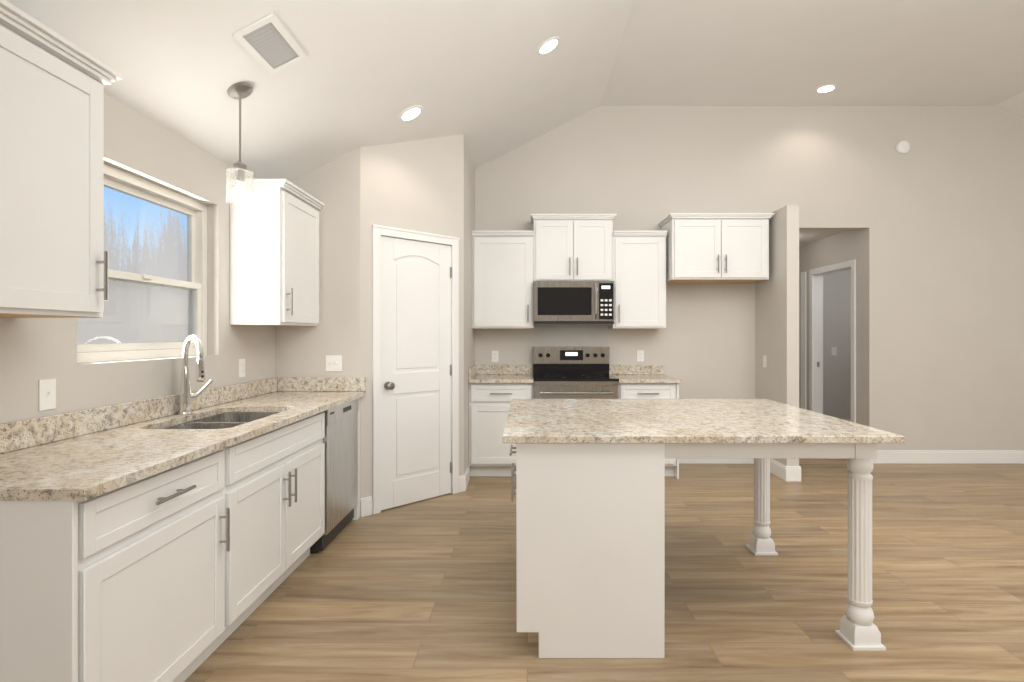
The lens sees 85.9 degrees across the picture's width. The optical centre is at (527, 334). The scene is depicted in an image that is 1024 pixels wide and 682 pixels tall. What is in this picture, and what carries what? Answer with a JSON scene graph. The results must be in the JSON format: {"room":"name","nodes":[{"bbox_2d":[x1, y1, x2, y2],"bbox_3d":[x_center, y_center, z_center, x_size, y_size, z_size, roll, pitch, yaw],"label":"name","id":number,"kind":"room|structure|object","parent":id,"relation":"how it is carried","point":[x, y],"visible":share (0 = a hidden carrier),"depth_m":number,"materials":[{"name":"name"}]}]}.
{"room":"kitchen","nodes":[
{"label":"kitchen","id":0,"kind":"room"},
{"bbox_2d":[0,93,275,423],"bbox_3d":[-1.885,0.050,1.200,0.150,2.520,9.100,0,0,0],"label":"wall","id":1,"kind":"structure","parent":0,"point":[33,351],"depth_m":2.61,"materials":[{"name":"paint"}]},
{"bbox_2d":[39,379,55,410],"bbox_3d":[-1.802,0.225,2.070,0.015,0.115,0.070,0,0,0],"label":"light switch","id":2,"kind":"object","parent":1,"relation":"attached to","point":[47,394],"visible":1,"depth_m":2.07,"materials":[{"name":"white plastic"}]},
{"bbox_2d":[0,0,122,317],"bbox_3d":[-1.628,-0.497,0.390,0.360,0.874,3.180,0,0,0],"label":"upper cabinet","id":3,"kind":"object","parent":1,"relation":"attached to","point":[53,259],"visible":1,"depth_m":1.72,"materials":[{"name":"white wood"}]},
{"bbox_2d":[77,163,206,363],"bbox_3d":[-1.915,-0.320,2.715,0.090,0.880,1.010,0,0,0],"label":"window","id":4,"kind":"structure","parent":1,"relation":"in","point":[118,180],"depth_m":2.89,"materials":[{"name":"plastic"}]},
{"bbox_2d":[77,186,194,343],"bbox_3d":[-1.922,-0.302,2.715,0.052,0.755,0.920,0,0,0],"label":"window panel","id":5,"kind":"object","parent":4,"relation":"attached to","point":[137,310],"visible":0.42,"depth_m":2.76,"materials":[{"name":"clear glass"}]},
{"bbox_2d":[239,359,244,376],"bbox_3d":[-1.805,0.210,3.480,0.007,0.115,0.070,0,0,0],"label":"electrical outlet","id":6,"kind":"object","parent":1,"relation":"attached to","point":[241,367],"visible":1,"depth_m":3.47,"materials":[{"name":"white plastic"}]},
{"bbox_2d":[227,179,324,325],"bbox_3d":[-1.628,-0.499,3.628,0.360,0.879,0.637,0,0,0],"label":"upper cabinet","id":7,"kind":"object","parent":1,"relation":"attached to","point":[274,255],"visible":0.92,"depth_m":3.34,"materials":[{"name":"white wood"}]},
{"bbox_2d":[276,148,359,376],"bbox_3d":[-1.504,-0.190,4.005,0.609,3.000,0.110,0,0,0],"label":"wall","id":8,"kind":"structure","parent":0,"point":[334,188],"depth_m":3.95,"materials":[{"name":"beige paint"}]},
{"bbox_2d":[326,355,341,370],"bbox_3d":[-1.390,0.205,3.942,0.116,0.115,0.015,0,0,0],"label":"light switch","id":9,"kind":"object","parent":8,"relation":"attached to","point":[333,362],"visible":1,"depth_m":3.94,"materials":[{"name":"white plastic"}]},
{"bbox_2d":[360,134,463,516],"bbox_3d":[-0.907,-0.290,4.321,0.110,3.200,0.940,0,0,45],"label":"wall","id":10,"kind":"structure","parent":0,"point":[416,185],"depth_m":4.21,"materials":[{"name":"paint"}]},
{"bbox_2d":[372,224,459,514],"bbox_3d":[-0.888,0.254,4.324,0.792,2.113,0.132,0,0,-45],"label":"door frame","id":11,"kind":"structure","parent":10,"relation":"attached to","point":[378,231],"depth_m":4.09,"materials":[{"name":"white wood"}]},
{"bbox_2d":[381,236,451,509],"bbox_3d":[-0.870,0.285,4.300,0.492,2.034,0.503,0,0,0],"label":"pantry door","id":12,"kind":"structure","parent":10,"relation":"in","point":[416,374],"depth_m":4.29,"materials":[{"name":"white wood"}]},
{"bbox_2d":[461,465,469,491],"bbox_3d":[-0.527,1.242,4.767,0.022,0.135,0.406,0,0,0],"label":"baseboard","id":13,"kind":"structure","parent":10,"relation":"attached to","point":[465,478],"depth_m":4.61,"materials":[{"name":"white wood"}]},
{"bbox_2d":[464,137,474,472],"bbox_3d":[-0.590,-0.340,5.107,0.110,3.300,0.984,0,0,0],"label":"wall","id":14,"kind":"structure","parent":0,"point":[469,228],"depth_m":4.91,"materials":[{"name":"paint"}]},
{"bbox_2d":[6,0,1023,181],"bbox_3d":[2.749,-1.720,1.205,9.418,1.523,9.110,0,0,0],"label":"ceiling","id":15,"kind":"structure","parent":0,"point":[486,80],"depth_m":3.86,"materials":[{"name":"paint"}]},
{"bbox_2d":[227,82,252,98],"bbox_3d":[-1.436,-1.219,2.749,0.112,0.067,0.124,0,0,0],"label":"cap","id":16,"kind":"object","parent":15,"relation":"attached to","point":[238,89],"visible":0.92,"depth_m":2.72,"materials":[{"name":"silver metal"}]},
{"bbox_2d":[233,95,246,181],"bbox_3d":[-1.437,-0.984,2.749,0.063,0.442,0.063,0,0,0],"label":"stem","id":17,"kind":"object","parent":16,"relation":"hanging from","point":[238,164],"visible":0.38,"depth_m":2.75,"materials":[{"name":"silver metal"}]},
{"bbox_2d":[233,182,246,202],"bbox_3d":[-1.437,-0.711,2.749,0.061,0.105,0.061,0,0,0],"label":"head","id":18,"kind":"object","parent":17,"relation":"attached to","point":[238,197],"visible":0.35,"depth_m":2.73},
{"bbox_2d":[226,167,253,206],"bbox_3d":[-1.437,-0.738,2.749,0.124,0.165,0.124,0,0,0],"label":"shade","id":19,"kind":"object","parent":18,"relation":"attached to","point":[232,187],"visible":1,"depth_m":2.72,"materials":[{"name":"clear glass"}]},
{"bbox_2d":[232,13,306,74],"bbox_3d":[-1.190,-1.344,2.563,0.182,0.099,0.360,0,0,0],"label":"ceiling vent","id":20,"kind":"object","parent":15,"relation":"in","point":[268,43],"visible":1,"depth_m":2.54,"materials":[{"name":"white plastic"}]},
{"bbox_2d":[399,105,423,121],"bbox_3d":[-0.812,-1.541,3.839,0.171,0.090,0.190,0,0,0],"label":"recessed light","id":21,"kind":"object","parent":15,"relation":"in","point":[411,113],"visible":1,"depth_m":3.83,"materials":[{"name":"white plastic"}]},
{"bbox_2d":[537,37,560,55],"bbox_3d":[0.149,-2.030,3.873,0.171,0.090,0.190,0,0,0],"label":"recessed light","id":22,"kind":"object","parent":15,"relation":"in","point":[548,46],"visible":1,"depth_m":3.87,"materials":[{"name":"white plastic"}]},
{"bbox_2d":[815,84,836,93],"bbox_3d":[2.830,-2.328,5.214,0.190,0.007,0.190,0,0,0],"label":"recessed light","id":23,"kind":"object","parent":15,"relation":"in","point":[826,88],"visible":1,"depth_m":5.20,"materials":[{"name":"white plastic"}]},
{"bbox_2d":[184,458,1023,681],"bbox_3d":[2.749,1.340,2.925,9.418,0.060,12.550,0,0,0],"label":"floor","id":24,"kind":"structure","parent":0,"point":[422,591],"depth_m":2.79,"materials":[{"name":"brown wood"}]},
{"bbox_2d":[0,444,235,681],"bbox_3d":[-1.504,0.873,1.835,0.608,0.874,0.766,0,0,0],"label":"base cabinet","id":25,"kind":"object","parent":24,"relation":"on","point":[182,572],"depth_m":1.65,"materials":[{"name":"white wood"}]},
{"bbox_2d":[0,377,365,500],"bbox_3d":[-1.484,0.370,2.694,0.648,0.130,2.508,0,0,0],"label":"countertop","id":26,"kind":"structure","parent":25,"relation":"on","point":[83,455],"depth_m":2.11,"materials":[{"name":"stone"}]},
{"bbox_2d":[178,335,212,414],"bbox_3d":[-1.675,0.203,2.785,0.200,0.403,0.240,0,0,0],"label":"faucet","id":27,"kind":"object","parent":26,"relation":"on","point":[186,396],"visible":1,"depth_m":2.78,"materials":[{"name":"silver metal"}]},
{"bbox_2d":[162,412,279,428],"bbox_3d":[-1.492,0.538,2.730,0.455,0.204,0.778,0,0,0],"label":"sink basin","id":28,"kind":"object","parent":26,"relation":"in","point":[226,420],"visible":0.17,"depth_m":2.95,"materials":[{"name":"silver metal"}]},
{"bbox_2d":[310,399,357,553],"bbox_3d":[-1.476,0.876,3.583,0.568,0.867,0.599,0,0,0],"label":"dishwasher","id":29,"kind":"object","parent":24,"relation":"on","point":[340,439],"visible":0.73,"depth_m":3.52,"materials":[{"name":"silver metal"}]},
{"bbox_2d":[469,383,533,475],"bbox_3d":[-0.238,0.873,5.294,0.590,0.874,0.607,0,0,0],"label":"base cabinet","id":30,"kind":"object","parent":24,"relation":"on","point":[489,407],"depth_m":5.00,"materials":[{"name":"white wood"}]},
{"bbox_2d":[468,365,680,382],"bbox_3d":[0.427,0.370,5.277,1.920,0.130,0.643,0,0,0],"label":"countertop","id":31,"kind":"structure","parent":30,"relation":"on","point":[524,373],"depth_m":5.58,"materials":[{"name":"stone"}]},
{"bbox_2d":[533,347,618,398],"bbox_3d":[0.440,0.715,5.226,0.764,1.190,0.707,0,0,0],"label":"range","id":32,"kind":"object","parent":24,"relation":"on","point":[570,372],"visible":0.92,"depth_m":5.46,"materials":[{"name":"silver metal"}]},
{"bbox_2d":[509,443,664,657],"bbox_3d":[0.237,0.873,2.837,0.637,0.874,1.225,0,0,0],"label":"kitchen island","id":33,"kind":"object","parent":24,"relation":"on","point":[590,550],"visible":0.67,"depth_m":2.23,"materials":[{"name":"white wood"}]},
{"bbox_2d":[503,399,904,442],"bbox_3d":[0.705,0.420,2.840,1.610,0.030,1.280,0,0,0],"label":"island countertop","id":34,"kind":"structure","parent":33,"relation":"on","point":[648,421],"depth_m":2.51,"materials":[{"name":"stone"}]},
{"bbox_2d":[665,443,854,457],"bbox_3d":[1.008,0.478,2.841,0.904,0.084,1.063,0,0,0],"label":"frame","id":35,"kind":"object","parent":33,"relation":"attached to","point":[759,450],"visible":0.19,"depth_m":2.31,"materials":[{"name":"white wood"}]},
{"bbox_2d":[618,383,678,478],"bbox_3d":[1.099,0.873,5.294,0.552,0.874,0.608,0,0,0],"label":"base cabinet","id":36,"kind":"object","parent":24,"relation":"on","point":[625,390],"depth_m":4.99,"materials":[{"name":"white wood"}]},
{"bbox_2d":[746,458,777,554],"bbox_3d":[1.420,0.873,3.333,0.136,0.874,0.136,0,0,0],"label":"kitchen island leg","id":37,"kind":"object","parent":24,"relation":"on","point":[761,541],"visible":0.52,"depth_m":3.29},
{"bbox_2d":[835,443,885,649],"bbox_3d":[1.420,0.873,2.350,0.136,0.874,0.136,0,0,0],"label":"kitchen island leg","id":38,"kind":"object","parent":24,"relation":"on","point":[859,630],"visible":1,"depth_m":2.31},
{"bbox_2d":[475,106,1023,449],"bbox_3d":[2.749,-0.551,5.680,9.418,3.722,0.160,0,0,0],"label":"wall","id":39,"kind":"structure","parent":0,"point":[934,215],"depth_m":5.60,"materials":[{"name":"paint"}]},
{"bbox_2d":[492,351,498,361],"bbox_3d":[-0.330,0.220,5.595,0.070,0.115,0.007,0,0,0],"label":"electrical outlet","id":40,"kind":"object","parent":39,"relation":"attached to","point":[495,356],"visible":1,"depth_m":5.59,"materials":[{"name":"white plastic"}]},
{"bbox_2d":[472,230,535,328],"bbox_3d":[-0.238,-0.520,5.437,0.591,0.916,0.322,0,0,0],"label":"upper cabinet","id":41,"kind":"object","parent":39,"relation":"attached to","point":[509,268],"depth_m":5.28,"materials":[{"name":"white wood"}]},
{"bbox_2d":[532,214,615,281],"bbox_3d":[0.440,-0.825,5.437,0.760,0.626,0.322,0,0,0],"label":"upper cabinet","id":42,"kind":"object","parent":39,"relation":"attached to","point":[569,247],"depth_m":5.28,"materials":[{"name":"white wood"}]},
{"bbox_2d":[534,281,613,324],"bbox_3d":[0.440,-0.304,5.365,0.756,0.408,0.466,0,0,0],"label":"over-the-range microwave","id":43,"kind":"object","parent":42,"relation":"attached to","point":[573,302],"visible":1,"depth_m":5.19,"materials":[{"name":"silver metal"}]},
{"bbox_2d":[608,231,666,328],"bbox_3d":[1.078,-0.520,5.437,0.513,0.916,0.322,0,0,0],"label":"upper cabinet","id":44,"kind":"object","parent":39,"relation":"attached to","point":[640,284],"depth_m":5.28,"materials":[{"name":"white wood"}]},
{"bbox_2d":[637,350,643,361],"bbox_3d":[1.150,0.215,5.595,0.070,0.115,0.007,0,0,0],"label":"electrical outlet","id":45,"kind":"object","parent":39,"relation":"attached to","point":[640,355],"visible":1,"depth_m":5.59,"materials":[{"name":"white plastic"}]},
{"bbox_2d":[658,213,773,283],"bbox_3d":[1.815,-0.826,5.356,0.970,0.616,0.485,0,0,0],"label":"upper cabinet","id":46,"kind":"object","parent":39,"relation":"attached to","point":[717,248],"visible":1,"depth_m":5.16,"materials":[{"name":"white wood"}]},
{"bbox_2d":[679,458,753,463],"bbox_3d":[1.860,1.242,5.593,0.920,0.135,0.014,0,0,0],"label":"baseboard","id":47,"kind":"structure","parent":39,"relation":"attached to","point":[681,460],"depth_m":5.59,"materials":[{"name":"white wood"}]},
{"bbox_2d":[896,141,909,153],"bbox_3d":[3.815,-1.905,5.580,0.136,0.136,0.038,0,0,0],"label":"smoke detector","id":48,"kind":"object","parent":39,"relation":"attached to","point":[902,147],"visible":0.98,"depth_m":5.57,"materials":[{"name":"white plastic"}]},
{"bbox_2d":[871,450,1023,463],"bbox_3d":[5.380,1.242,5.595,3.823,0.135,0.017,0,0,0],"label":"baseboard","id":49,"kind":"structure","parent":39,"relation":"attached to","point":[883,456],"depth_m":5.59,"materials":[{"name":"white wood"}]},
{"bbox_2d":[755,205,798,465],"bbox_3d":[2.375,0.075,5.260,0.110,2.470,0.679,0,0,0],"label":"wall","id":50,"kind":"structure","parent":0,"point":[777,322],"depth_m":5.04,"materials":[{"name":"paint"}]},
{"bbox_2d":[763,355,766,366],"bbox_3d":[2.312,0.260,5.370,0.015,0.115,0.070,0,0,0],"label":"light switch","id":51,"kind":"object","parent":50,"relation":"attached to","point":[764,361],"visible":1,"depth_m":5.37,"materials":[{"name":"white plastic"}]},
{"bbox_2d":[770,458,791,481],"bbox_3d":[2.324,1.242,5.233,0.035,0.135,0.654,0,0,0],"label":"baseboard","id":52,"kind":"structure","parent":50,"relation":"attached to","point":[786,473],"depth_m":4.99,"materials":[{"name":"white wood"}]},
{"bbox_2d":[792,466,800,481],"bbox_3d":[2.423,1.242,5.978,0.043,0.135,2.144,0,0,0],"label":"baseboard","id":53,"kind":"structure","parent":50,"relation":"attached to","point":[796,470],"depth_m":4.91,"materials":[{"name":"white wood"}]},
{"bbox_2d":[799,231,859,423],"bbox_3d":[4.310,0.050,6.780,3.980,2.520,2.040,0,0,0],"label":"wall","id":54,"kind":"structure","parent":0,"point":[817,249],"depth_m":7.70,"materials":[{"name":"paint"}]},
{"bbox_2d":[801,259,855,422],"bbox_3d":[3.534,0.255,6.405,0.136,2.110,1.150,0,0,0],"label":"door frame","id":55,"kind":"structure","parent":54,"relation":"attached to","point":[816,336],"depth_m":6.70,"materials":[{"name":"white wood"}]},
{"bbox_2d":[831,347,836,354],"bbox_3d":[4.290,0.230,7.691,0.070,0.115,0.015,0,0,0],"label":"light switch","id":56,"kind":"object","parent":54,"relation":"attached to","point":[833,350],"visible":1,"depth_m":7.69,"materials":[{"name":"white plastic"}]},
{"label":"outside","id":57,"kind":"structure","parent":0,"visible":0},
{"bbox_2d":[77,187,187,343],"bbox_3d":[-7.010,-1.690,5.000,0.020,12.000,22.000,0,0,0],"label":"window glass","id":58,"kind":"object","parent":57,"point":[111,195],"depth_m":9.97,"materials":[{"name":"clear glass"}]}
]}

